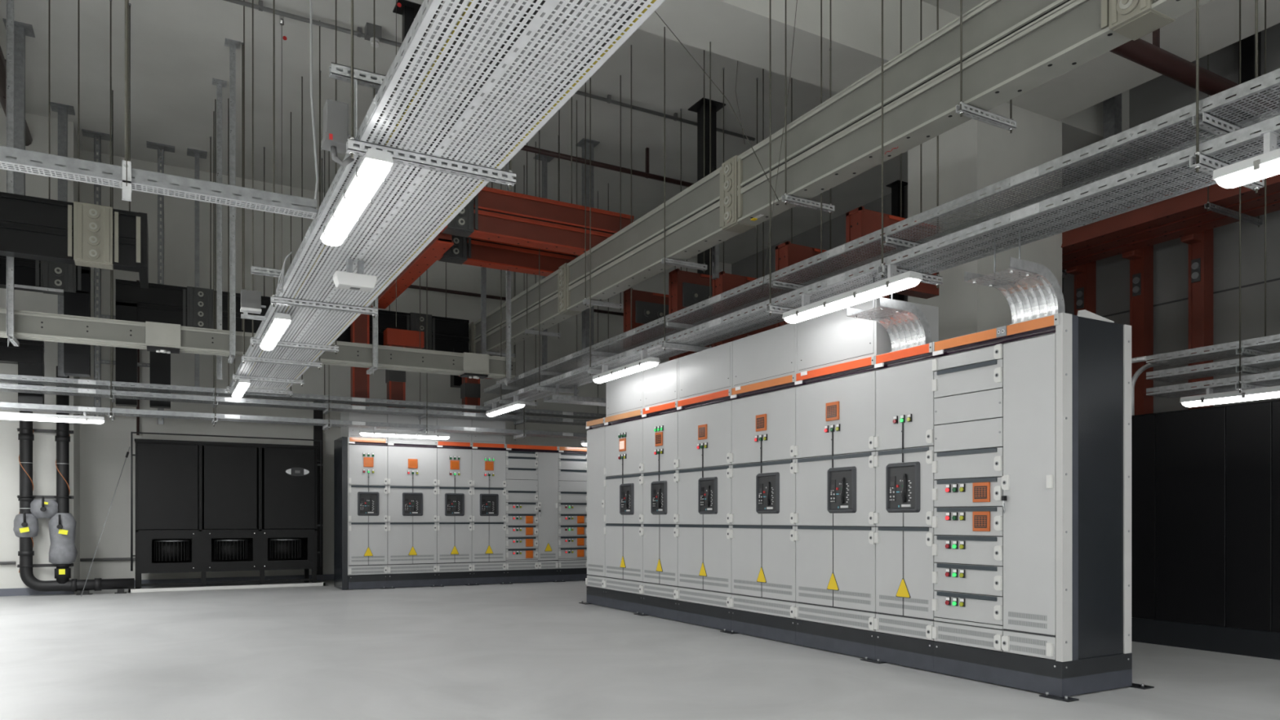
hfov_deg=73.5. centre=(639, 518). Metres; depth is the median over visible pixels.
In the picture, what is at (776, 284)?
hanger
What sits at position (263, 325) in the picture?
tray
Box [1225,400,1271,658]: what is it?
tall cabinet
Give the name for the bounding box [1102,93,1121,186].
post
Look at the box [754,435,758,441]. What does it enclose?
indicator light
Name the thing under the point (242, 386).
light
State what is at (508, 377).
hanger
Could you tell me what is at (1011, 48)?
busbar trunking
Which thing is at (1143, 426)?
tall cabinet
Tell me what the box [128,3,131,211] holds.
rod
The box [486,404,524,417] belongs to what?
diffuser
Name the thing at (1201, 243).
steel column
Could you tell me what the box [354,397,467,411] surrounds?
tray
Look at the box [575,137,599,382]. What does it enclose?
post
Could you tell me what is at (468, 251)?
busbar trunking
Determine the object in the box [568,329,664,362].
tray
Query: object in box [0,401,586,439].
cable tray
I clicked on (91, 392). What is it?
tray
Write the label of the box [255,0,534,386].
power cable
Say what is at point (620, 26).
power cable
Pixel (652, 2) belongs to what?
power cable
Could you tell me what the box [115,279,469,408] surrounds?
busbar trunking
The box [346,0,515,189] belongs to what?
hanger
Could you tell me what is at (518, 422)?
hanger
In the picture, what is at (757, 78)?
rod
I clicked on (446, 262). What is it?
rod
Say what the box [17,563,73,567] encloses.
support
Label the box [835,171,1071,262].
tray
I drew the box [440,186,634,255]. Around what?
busbar trunking
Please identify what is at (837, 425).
indicator light
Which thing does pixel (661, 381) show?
tall cabinet
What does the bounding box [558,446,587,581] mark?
tall cabinet
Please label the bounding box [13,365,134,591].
insulated pipework
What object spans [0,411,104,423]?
light
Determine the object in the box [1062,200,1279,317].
trim
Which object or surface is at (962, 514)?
indicator light
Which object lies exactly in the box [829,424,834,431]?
indicator light
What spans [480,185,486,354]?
post
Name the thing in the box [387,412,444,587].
tall cabinet
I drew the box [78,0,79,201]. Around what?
rod
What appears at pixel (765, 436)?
indicator light
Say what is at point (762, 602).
tall cabinet
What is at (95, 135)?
support frame
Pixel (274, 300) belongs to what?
hanger
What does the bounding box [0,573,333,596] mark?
baseboard
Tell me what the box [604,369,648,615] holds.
tall cabinet
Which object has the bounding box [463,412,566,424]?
tray
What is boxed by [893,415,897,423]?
indicator light
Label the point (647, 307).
busbar elbow
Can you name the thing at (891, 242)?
hanger
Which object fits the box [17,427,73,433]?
support
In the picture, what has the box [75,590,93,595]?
shoe
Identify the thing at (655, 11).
wire
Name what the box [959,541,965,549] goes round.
indicator light
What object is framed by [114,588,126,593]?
shoe
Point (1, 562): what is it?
conduit
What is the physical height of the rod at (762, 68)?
2.809 m
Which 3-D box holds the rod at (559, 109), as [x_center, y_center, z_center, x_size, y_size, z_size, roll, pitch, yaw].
[-1.071,-4.585,11.367,0.022,1.677,0.022,0,0,-7]
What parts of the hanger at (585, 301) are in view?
threaded rod, threaded rod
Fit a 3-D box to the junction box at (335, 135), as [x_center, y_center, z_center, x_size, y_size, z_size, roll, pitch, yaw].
[-1.392,-1.764,3.957,0.135,0.279,0.124,0,0,-29]
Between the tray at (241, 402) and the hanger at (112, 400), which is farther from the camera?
the tray at (241, 402)
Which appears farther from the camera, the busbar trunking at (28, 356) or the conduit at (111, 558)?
the conduit at (111, 558)
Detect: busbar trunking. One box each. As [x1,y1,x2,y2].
[0,191,148,288]
[0,255,90,377]
[0,308,515,379]
[0,337,44,404]
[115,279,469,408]
[371,231,453,309]
[437,235,579,276]
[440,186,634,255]
[468,0,1212,355]
[1061,173,1279,254]
[1062,190,1279,262]
[1062,200,1279,270]
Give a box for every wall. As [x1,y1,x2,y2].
[0,107,79,592]
[80,149,731,580]
[731,22,1279,413]
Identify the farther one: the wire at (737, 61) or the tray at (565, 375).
the tray at (565, 375)
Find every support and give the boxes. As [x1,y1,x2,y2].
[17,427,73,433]
[17,495,73,498]
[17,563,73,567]
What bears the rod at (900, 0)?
hanging from the ceiling at (178, 47)
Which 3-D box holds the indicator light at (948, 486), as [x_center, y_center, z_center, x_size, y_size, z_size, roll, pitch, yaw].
[2.005,-0.197,5.580,0.022,0.053,0.031,0,0,-29]
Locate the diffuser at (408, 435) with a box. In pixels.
[360,432,449,439]
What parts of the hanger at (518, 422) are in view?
threaded rod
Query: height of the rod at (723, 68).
2.552 m
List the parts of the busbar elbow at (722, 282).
plate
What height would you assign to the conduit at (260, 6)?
0.090 m
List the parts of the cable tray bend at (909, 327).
rail, rail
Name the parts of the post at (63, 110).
plate, post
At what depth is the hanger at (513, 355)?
13.55 m
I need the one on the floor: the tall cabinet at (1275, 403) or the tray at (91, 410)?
the tall cabinet at (1275, 403)
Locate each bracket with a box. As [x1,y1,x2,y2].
[250,265,282,277]
[329,62,385,138]
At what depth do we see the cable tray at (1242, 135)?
5.06 m
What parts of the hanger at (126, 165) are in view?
threaded rod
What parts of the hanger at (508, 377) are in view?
arm, post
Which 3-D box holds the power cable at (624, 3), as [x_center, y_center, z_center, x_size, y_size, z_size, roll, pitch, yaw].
[-0.914,-1.714,4.414,0.031,0.029,15.400,0,0,-29]
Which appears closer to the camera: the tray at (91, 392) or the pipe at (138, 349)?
the tray at (91, 392)
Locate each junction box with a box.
[240,288,266,320]
[320,98,354,167]
[364,22,381,48]
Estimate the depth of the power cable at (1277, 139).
5.09 m
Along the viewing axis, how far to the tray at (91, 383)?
10.86 m
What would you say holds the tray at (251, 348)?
on the cable tray at (423, 20)
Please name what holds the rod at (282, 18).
hanging from the ceiling at (178, 47)
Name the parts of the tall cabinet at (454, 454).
vent panel, door, door, door, chamber panel, frame, charging handle, plate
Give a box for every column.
[907,102,1062,341]
[1122,244,1153,415]
[1180,228,1213,408]
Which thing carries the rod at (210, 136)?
hanging from the ceiling at (178, 47)
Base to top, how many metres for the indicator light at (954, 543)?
0.053 m
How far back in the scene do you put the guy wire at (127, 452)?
11.56 m
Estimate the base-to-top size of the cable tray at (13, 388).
0.060 m
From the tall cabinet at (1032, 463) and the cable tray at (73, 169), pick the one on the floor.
the tall cabinet at (1032, 463)
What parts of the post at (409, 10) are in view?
plate, post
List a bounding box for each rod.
[48,0,49,199]
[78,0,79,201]
[109,0,111,206]
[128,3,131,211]
[209,136,211,288]
[241,42,243,329]
[263,146,265,296]
[320,70,321,268]
[320,158,322,249]
[445,262,446,317]
[558,109,559,201]
[571,96,572,203]
[680,108,681,270]
[722,67,724,271]
[755,77,758,278]
[762,68,764,276]
[791,77,792,243]
[829,48,831,249]
[900,0,902,217]
[920,0,921,213]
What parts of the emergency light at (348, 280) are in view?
casing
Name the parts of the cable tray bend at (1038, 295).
rail, link rod, link rod, rail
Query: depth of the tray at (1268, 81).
4.25 m
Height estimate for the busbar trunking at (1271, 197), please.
0.302 m
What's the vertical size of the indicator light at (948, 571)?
0.053 m
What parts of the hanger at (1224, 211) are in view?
threaded rod, threaded rod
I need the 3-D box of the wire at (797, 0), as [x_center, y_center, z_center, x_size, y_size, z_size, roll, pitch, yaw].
[1.141,-3.597,6.603,0.462,3.648,0.010,0,0,38]
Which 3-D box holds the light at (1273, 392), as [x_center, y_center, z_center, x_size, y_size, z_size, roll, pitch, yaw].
[4.895,-1.001,6.662,0.132,0.134,1.278,0,0,-29]
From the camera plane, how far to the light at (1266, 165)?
3.74 m
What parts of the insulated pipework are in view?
lever, lever, lever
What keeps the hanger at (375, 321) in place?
hanging from the ceiling at (178, 47)
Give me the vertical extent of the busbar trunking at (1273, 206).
0.302 m
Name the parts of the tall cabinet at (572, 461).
drawer, vent panel, sill panel, drawer, drawer, drawer, drawer, drawer, drawer, drawer, drawer, drawer, frame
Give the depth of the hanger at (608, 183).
14.18 m
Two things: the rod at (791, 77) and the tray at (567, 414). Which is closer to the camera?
the rod at (791, 77)
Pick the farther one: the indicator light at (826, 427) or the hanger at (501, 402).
the hanger at (501, 402)
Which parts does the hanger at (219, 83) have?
post, plate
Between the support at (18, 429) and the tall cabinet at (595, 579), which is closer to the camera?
the tall cabinet at (595, 579)
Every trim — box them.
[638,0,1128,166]
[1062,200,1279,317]
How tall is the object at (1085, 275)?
4.400 m
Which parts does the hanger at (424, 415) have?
threaded rod, threaded rod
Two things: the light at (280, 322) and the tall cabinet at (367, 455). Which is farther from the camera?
the tall cabinet at (367, 455)
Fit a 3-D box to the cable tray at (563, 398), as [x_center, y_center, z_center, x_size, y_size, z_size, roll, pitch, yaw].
[-0.187,-1.573,11.219,2.200,0.199,0.300,0,0,-29]
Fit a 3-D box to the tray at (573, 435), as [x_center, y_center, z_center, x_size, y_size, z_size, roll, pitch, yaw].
[-0.517,-1.334,14.069,1.600,0.060,0.320,0,0,-29]
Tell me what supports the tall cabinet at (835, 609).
on the floor
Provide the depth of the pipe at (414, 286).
15.32 m
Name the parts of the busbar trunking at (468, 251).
joint plate, casing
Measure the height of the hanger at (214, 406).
4.195 m
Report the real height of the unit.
2.230 m
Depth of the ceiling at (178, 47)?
10.93 m
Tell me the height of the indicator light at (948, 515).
0.053 m
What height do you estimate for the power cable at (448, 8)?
0.027 m
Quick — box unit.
[130,431,322,588]
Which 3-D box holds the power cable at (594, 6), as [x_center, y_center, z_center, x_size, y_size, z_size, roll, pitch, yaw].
[-0.999,-1.714,4.366,0.031,0.029,15.400,0,0,-29]
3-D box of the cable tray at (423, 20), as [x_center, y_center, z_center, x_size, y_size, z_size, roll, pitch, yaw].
[-1.304,-1.724,4.562,0.723,0.167,16.240,0,0,-29]
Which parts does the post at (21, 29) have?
plate, post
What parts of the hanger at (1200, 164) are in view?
threaded rod, threaded rod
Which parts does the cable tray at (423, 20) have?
cable coil, splice plate, splice plate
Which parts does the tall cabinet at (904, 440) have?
label plate, control panel, charging handle, plate, name plate, vent panel, door, door, door, frame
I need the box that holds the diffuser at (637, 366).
[593,361,657,383]
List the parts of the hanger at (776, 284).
threaded rod, threaded rod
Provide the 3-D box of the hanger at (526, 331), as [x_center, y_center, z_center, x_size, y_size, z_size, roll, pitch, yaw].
[-1.360,-3.986,12.008,0.520,2.875,0.048,0,0,-29]
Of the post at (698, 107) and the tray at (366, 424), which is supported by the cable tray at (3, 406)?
the tray at (366, 424)
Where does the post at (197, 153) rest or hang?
hanging from the ceiling at (178, 47)
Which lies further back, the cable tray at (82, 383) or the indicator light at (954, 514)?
the cable tray at (82, 383)
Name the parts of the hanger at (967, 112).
threaded rod, threaded rod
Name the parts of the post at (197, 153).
plate, post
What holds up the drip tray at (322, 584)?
on the floor
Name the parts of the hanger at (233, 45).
arm, plate, post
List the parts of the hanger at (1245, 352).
threaded rod, threaded rod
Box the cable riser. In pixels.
[313,400,323,574]
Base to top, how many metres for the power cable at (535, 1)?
0.029 m
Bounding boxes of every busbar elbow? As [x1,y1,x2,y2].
[623,288,712,351]
[668,268,712,360]
[711,244,775,346]
[775,240,845,327]
[845,205,940,298]
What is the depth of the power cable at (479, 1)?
3.39 m
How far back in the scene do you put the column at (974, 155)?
9.69 m
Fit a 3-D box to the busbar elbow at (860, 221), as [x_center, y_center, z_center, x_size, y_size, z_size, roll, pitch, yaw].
[2.248,-1.915,7.591,0.980,1.481,0.230,0,0,-29]
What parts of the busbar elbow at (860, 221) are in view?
plate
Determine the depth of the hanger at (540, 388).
10.91 m
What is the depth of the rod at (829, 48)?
8.52 m
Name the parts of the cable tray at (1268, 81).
splice plate, splice plate, splice plate, splice plate, splice plate, splice plate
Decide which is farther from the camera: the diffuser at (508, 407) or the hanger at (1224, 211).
the diffuser at (508, 407)
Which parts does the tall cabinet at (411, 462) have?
vent panel, door, door, door, chamber panel, frame, plate, charging handle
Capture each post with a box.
[2,17,35,195]
[49,102,75,377]
[186,147,207,390]
[392,0,421,118]
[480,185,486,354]
[533,153,554,384]
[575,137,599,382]
[688,97,725,275]
[885,180,907,301]
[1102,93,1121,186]
[1238,31,1261,133]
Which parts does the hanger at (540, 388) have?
threaded rod, threaded rod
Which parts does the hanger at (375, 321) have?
arm, post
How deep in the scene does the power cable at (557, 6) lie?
3.68 m
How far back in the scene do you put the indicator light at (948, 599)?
5.57 m
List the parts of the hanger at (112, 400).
threaded rod, threaded rod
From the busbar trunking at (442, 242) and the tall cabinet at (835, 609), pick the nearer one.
the tall cabinet at (835, 609)
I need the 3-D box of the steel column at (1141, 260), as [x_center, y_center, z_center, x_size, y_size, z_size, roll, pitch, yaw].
[6.016,-1.178,10.361,0.400,4.400,0.170,0,0,-29]
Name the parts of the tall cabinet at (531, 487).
drawer, vent panel, sill panel, drawer, drawer, drawer, drawer, drawer, drawer, drawer, drawer, drawer, frame, vent panel, door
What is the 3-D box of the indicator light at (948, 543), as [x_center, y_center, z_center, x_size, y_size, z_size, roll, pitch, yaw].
[2.005,0.169,5.580,0.022,0.053,0.031,0,0,-29]
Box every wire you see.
[80,447,129,596]
[654,10,778,200]
[735,61,745,144]
[761,0,797,293]
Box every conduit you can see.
[0,561,15,564]
[80,557,135,561]
[223,0,755,141]
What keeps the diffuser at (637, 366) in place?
attached to the light at (646, 362)
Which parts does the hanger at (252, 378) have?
threaded rod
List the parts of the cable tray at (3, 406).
splice plate, splice plate, splice plate, splice plate, splice plate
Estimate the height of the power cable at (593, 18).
0.029 m
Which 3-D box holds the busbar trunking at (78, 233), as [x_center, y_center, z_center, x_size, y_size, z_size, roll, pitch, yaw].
[-7.890,-2.934,8.051,5.660,0.600,0.952,0,0,-29]
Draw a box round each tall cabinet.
[333,410,395,590]
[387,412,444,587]
[436,415,479,586]
[471,417,511,584]
[505,444,564,583]
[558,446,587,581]
[578,417,606,606]
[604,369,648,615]
[641,357,679,621]
[676,341,738,634]
[729,323,797,644]
[794,297,938,663]
[873,342,935,671]
[932,309,1154,702]
[1131,413,1155,644]
[1155,405,1226,653]
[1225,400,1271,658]
[1271,400,1279,659]
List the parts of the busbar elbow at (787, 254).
plate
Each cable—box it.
[235,0,443,383]
[235,0,454,383]
[246,0,463,373]
[247,0,473,376]
[250,0,488,375]
[250,0,500,382]
[250,0,508,386]
[253,0,519,386]
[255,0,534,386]
[259,0,545,386]
[262,0,546,385]
[264,0,563,386]
[266,0,578,386]
[269,0,591,386]
[272,0,599,386]
[275,0,610,386]
[277,0,621,387]
[280,0,636,386]
[284,0,647,387]
[286,0,656,387]
[308,0,318,216]
[488,131,1278,405]
[491,136,1279,405]
[497,138,1279,405]
[499,142,1279,406]
[503,147,1279,405]
[524,174,1213,400]
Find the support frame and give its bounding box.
[81,128,174,424]
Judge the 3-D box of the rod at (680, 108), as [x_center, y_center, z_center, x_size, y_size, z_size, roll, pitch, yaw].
[0.543,-4.168,11.346,0.024,2.512,0.024,0,0,-29]
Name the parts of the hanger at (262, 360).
threaded rod, threaded rod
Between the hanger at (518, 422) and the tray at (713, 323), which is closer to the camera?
the tray at (713, 323)
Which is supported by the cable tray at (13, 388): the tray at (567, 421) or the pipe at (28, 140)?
the tray at (567, 421)
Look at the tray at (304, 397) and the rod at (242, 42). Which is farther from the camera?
the tray at (304, 397)
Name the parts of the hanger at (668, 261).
threaded rod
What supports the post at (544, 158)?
hanging from the ceiling at (178, 47)
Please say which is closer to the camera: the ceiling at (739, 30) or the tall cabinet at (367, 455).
the ceiling at (739, 30)
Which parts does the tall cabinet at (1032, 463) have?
label plate, drawer, drawer, drawer, drawer, drawer, drawer, drawer, drawer, drawer, drawer, vent panel, sill panel, frame, plug plate, vent panel, door, anchor plate, panel, anchor plate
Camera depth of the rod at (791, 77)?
9.66 m
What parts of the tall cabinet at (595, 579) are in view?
vent panel, door, frame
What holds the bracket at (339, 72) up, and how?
attached to the cable tray at (423, 20)
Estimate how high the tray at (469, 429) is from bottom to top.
0.060 m
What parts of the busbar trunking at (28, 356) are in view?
casing, casing, drop leg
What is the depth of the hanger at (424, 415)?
12.45 m
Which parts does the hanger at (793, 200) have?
threaded rod, threaded rod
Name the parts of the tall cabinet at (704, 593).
control panel, vent panel, door, door, door, frame, chamber panel, plate, charging handle, anchor plate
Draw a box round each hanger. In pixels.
[6,0,19,346]
[108,89,115,422]
[122,0,132,201]
[211,98,217,426]
[212,77,226,379]
[224,38,240,364]
[226,98,293,396]
[232,76,304,386]
[241,0,322,369]
[249,0,338,354]
[270,0,377,318]
[322,150,331,431]
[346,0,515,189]
[366,88,377,375]
[417,270,429,434]
[486,177,515,358]
[496,161,511,385]
[498,142,537,407]
[513,177,525,440]
[524,135,560,338]
[537,100,578,394]
[582,75,622,310]
[587,44,631,375]
[597,182,608,413]
[661,26,711,351]
[661,49,706,272]
[766,0,822,315]
[782,0,834,215]
[877,0,942,288]
[955,0,1016,133]
[1062,162,1066,279]
[1189,0,1264,193]
[1204,31,1262,226]
[1235,0,1268,392]
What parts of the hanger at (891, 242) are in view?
threaded rod, threaded rod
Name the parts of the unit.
leg, door, leg, rail, fan panel, door, leg, door, leg, leg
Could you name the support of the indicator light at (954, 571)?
attached to the tall cabinet at (1032, 463)
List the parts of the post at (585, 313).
plate, post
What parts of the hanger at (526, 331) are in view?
threaded rod, threaded rod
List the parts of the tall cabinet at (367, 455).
end panel, control panel, chamber panel, vent panel, door, door, door, frame, plate, charging handle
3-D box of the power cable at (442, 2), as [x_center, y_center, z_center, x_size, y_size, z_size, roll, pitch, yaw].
[-1.396,-1.714,4.145,0.031,0.029,15.400,0,0,-29]
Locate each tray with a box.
[0,145,317,219]
[0,373,88,387]
[0,373,605,419]
[0,382,88,396]
[0,382,592,425]
[0,401,88,413]
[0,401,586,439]
[87,379,231,396]
[87,388,232,404]
[87,406,231,421]
[128,582,324,592]
[229,0,665,395]
[229,370,300,395]
[231,390,357,404]
[231,397,358,412]
[231,414,358,427]
[239,344,324,376]
[253,303,360,348]
[275,235,417,310]
[308,114,519,255]
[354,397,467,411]
[354,405,467,418]
[354,421,469,432]
[462,404,568,417]
[462,426,566,437]
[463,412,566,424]
[484,68,1279,394]
[484,115,1279,407]
[484,373,549,394]
[484,388,549,407]
[521,355,599,380]
[521,371,593,395]
[543,383,605,406]
[543,394,605,406]
[560,411,605,419]
[560,418,592,425]
[560,432,586,439]
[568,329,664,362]
[568,349,664,378]
[631,296,752,338]
[631,319,752,359]
[715,247,878,307]
[715,275,858,330]
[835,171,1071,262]
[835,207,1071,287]
[1024,68,1279,192]
[1024,115,1279,229]
[1146,333,1279,366]
[1146,352,1279,382]
[1146,370,1279,398]
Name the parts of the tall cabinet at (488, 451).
control panel, chamber panel, vent panel, door, door, door, frame, plate, charging handle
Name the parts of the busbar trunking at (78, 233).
casing, casing, joint plate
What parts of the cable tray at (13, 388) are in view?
splice plate, splice plate, splice plate, splice plate, splice plate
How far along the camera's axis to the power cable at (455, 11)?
3.39 m
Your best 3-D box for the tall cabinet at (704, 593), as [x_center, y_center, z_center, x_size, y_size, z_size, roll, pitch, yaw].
[0.931,-0.288,8.258,0.830,2.628,1.011,0,0,-29]
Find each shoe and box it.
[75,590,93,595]
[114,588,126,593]
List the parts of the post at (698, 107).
plate, post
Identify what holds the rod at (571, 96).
hanging from the ceiling at (178, 47)
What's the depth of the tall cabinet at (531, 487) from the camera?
13.69 m
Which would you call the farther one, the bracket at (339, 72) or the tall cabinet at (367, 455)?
the tall cabinet at (367, 455)
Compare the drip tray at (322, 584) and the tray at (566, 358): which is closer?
the tray at (566, 358)
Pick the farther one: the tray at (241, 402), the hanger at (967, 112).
the tray at (241, 402)
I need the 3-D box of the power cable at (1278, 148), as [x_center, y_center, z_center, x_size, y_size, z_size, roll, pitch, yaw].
[1.631,-1.697,6.233,0.040,0.040,15.100,0,0,-29]
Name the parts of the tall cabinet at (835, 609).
label plate, label plate, control panel, frame, vent panel, door, door, door, chamber panel, charging handle, plate, name plate, anchor plate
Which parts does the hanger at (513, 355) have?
threaded rod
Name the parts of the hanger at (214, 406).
threaded rod, threaded rod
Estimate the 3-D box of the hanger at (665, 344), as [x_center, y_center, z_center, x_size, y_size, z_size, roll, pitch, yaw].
[0.462,-3.511,8.274,0.565,3.825,0.052,0,0,-29]
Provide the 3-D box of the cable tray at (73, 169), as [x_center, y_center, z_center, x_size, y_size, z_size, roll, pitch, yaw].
[-4.646,-1.776,3.374,6.370,0.075,0.140,0,0,-29]
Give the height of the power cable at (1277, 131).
0.032 m
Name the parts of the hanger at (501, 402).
threaded rod, threaded rod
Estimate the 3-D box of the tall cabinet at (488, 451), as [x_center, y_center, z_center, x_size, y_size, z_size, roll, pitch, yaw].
[-2.483,-0.283,13.677,0.642,2.618,0.830,0,0,-29]
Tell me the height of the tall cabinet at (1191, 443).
1.889 m
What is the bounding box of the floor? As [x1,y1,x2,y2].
[0,580,1279,719]
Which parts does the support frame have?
plate, plate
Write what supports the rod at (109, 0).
hanging from the ceiling at (178, 47)
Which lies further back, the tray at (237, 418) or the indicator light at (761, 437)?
the tray at (237, 418)
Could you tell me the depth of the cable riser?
14.14 m
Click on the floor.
(531, 651)
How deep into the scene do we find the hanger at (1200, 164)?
3.98 m
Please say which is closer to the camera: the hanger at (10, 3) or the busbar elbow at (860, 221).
the busbar elbow at (860, 221)
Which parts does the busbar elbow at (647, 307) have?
plate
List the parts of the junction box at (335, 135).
casing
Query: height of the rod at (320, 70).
3.272 m
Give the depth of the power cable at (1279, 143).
5.25 m
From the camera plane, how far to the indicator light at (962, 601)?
5.47 m
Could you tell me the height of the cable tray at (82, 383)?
0.060 m
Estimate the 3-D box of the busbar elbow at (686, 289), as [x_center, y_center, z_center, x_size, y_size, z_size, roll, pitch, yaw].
[0.956,-2.030,10.266,1.330,1.711,0.258,0,0,-29]
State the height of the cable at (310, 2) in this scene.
3.656 m
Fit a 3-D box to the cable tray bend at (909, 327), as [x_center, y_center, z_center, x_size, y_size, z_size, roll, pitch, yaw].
[1.733,-1.427,5.896,0.530,0.492,0.312,0,0,-29]
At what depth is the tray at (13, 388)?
10.28 m
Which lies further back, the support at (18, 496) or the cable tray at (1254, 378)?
the support at (18, 496)
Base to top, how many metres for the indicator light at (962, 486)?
0.053 m
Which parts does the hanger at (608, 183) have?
threaded rod, threaded rod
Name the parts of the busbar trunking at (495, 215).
joint plate, casing, casing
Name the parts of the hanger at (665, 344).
threaded rod, threaded rod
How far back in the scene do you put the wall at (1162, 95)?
10.19 m
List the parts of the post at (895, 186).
plate, post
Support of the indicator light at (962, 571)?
attached to the tall cabinet at (1032, 463)
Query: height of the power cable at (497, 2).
0.029 m
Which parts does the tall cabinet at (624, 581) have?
control panel, frame, vent panel, door, door, door, chamber panel, plate, charging handle, anchor plate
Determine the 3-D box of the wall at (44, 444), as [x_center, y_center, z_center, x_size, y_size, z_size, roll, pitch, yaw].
[-10.145,-2.199,10.945,4.940,6.450,1.000,0,0,-29]
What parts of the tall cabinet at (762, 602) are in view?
control panel, vent panel, door, door, door, chamber panel, frame, charging handle, plate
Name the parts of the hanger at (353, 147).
threaded rod, threaded rod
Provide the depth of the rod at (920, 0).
7.75 m
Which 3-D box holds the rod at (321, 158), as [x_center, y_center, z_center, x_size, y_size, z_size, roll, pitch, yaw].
[-4.789,-4.323,12.901,0.022,2.202,0.022,0,0,-7]
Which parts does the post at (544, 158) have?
plate, post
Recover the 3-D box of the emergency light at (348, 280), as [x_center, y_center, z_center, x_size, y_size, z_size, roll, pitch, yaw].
[-1.887,-1.607,5.664,0.260,0.183,0.153,0,0,-29]
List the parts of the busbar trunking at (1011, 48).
joint plate, joint plate, joint plate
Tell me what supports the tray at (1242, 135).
on the cable tray at (1242, 135)
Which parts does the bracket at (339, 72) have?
drop plate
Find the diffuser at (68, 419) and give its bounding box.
[0,415,104,423]
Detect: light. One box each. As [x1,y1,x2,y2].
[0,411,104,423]
[231,377,250,399]
[259,311,291,350]
[320,147,393,246]
[333,258,377,292]
[359,426,449,439]
[485,395,525,417]
[580,440,586,446]
[591,350,659,383]
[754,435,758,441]
[759,435,763,441]
[763,434,767,440]
[782,263,922,323]
[824,425,828,432]
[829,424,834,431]
[835,423,839,431]
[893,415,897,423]
[899,414,905,422]
[906,413,911,422]
[945,484,951,492]
[945,512,951,520]
[945,540,951,548]
[945,568,951,577]
[945,596,951,605]
[951,484,958,492]
[951,511,958,520]
[951,540,958,549]
[951,568,958,577]
[951,597,958,606]
[959,483,965,492]
[959,511,965,520]
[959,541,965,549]
[959,568,965,577]
[959,598,965,607]
[1179,385,1279,407]
[1212,129,1279,188]
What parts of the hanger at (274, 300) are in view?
threaded rod, threaded rod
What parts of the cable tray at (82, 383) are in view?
splice plate, splice plate, splice plate, splice plate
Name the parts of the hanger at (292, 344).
threaded rod, threaded rod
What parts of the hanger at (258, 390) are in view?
threaded rod, threaded rod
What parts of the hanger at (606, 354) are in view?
threaded rod, threaded rod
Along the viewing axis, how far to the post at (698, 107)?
11.21 m
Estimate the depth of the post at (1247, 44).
9.37 m
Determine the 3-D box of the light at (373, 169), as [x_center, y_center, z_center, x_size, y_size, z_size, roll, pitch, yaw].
[-1.476,-1.631,4.392,0.132,0.134,1.278,0,0,-29]
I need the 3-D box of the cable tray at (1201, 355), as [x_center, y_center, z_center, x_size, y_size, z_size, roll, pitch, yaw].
[6.331,-1.379,4.303,0.370,0.060,7.350,0,0,-29]
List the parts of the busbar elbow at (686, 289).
plate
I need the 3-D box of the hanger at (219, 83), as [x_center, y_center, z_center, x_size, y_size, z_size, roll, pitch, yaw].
[-5.229,-3.579,10.652,0.160,3.690,0.160,0,0,-29]
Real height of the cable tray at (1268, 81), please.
0.060 m
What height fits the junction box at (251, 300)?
0.230 m
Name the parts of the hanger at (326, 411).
threaded rod, threaded rod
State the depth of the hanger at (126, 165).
4.40 m
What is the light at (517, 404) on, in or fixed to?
attached to the cable tray at (1242, 135)
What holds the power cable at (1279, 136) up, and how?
in the cable tray at (1242, 135)
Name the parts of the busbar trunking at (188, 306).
casing, casing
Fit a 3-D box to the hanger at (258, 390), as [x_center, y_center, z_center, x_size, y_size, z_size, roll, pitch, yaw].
[-4.985,-3.524,11.246,0.795,3.800,0.048,0,0,-29]
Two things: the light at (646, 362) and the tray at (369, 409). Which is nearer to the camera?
the light at (646, 362)
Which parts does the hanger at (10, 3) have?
post, arm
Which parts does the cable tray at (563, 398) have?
link plate, link plate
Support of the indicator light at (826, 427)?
attached to the tall cabinet at (835, 609)
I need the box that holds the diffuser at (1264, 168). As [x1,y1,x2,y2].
[1216,158,1279,188]
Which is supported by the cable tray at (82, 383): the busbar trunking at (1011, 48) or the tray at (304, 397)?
the tray at (304, 397)
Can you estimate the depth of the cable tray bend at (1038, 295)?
5.03 m
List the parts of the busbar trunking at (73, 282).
casing, joint plate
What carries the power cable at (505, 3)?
in the cable tray at (423, 20)
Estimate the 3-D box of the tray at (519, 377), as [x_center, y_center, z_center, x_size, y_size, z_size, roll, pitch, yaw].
[-1.779,-1.904,12.215,0.410,0.060,1.530,0,0,-29]
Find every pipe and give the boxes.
[0,45,32,146]
[136,280,139,435]
[307,272,623,315]
[520,145,693,186]
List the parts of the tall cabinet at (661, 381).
control panel, plate, charging handle, door, door, door, frame, vent panel, chamber panel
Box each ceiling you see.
[0,0,985,264]
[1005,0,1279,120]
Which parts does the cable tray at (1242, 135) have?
splice plate, splice plate, splice plate, splice plate, splice plate, splice plate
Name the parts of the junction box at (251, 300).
casing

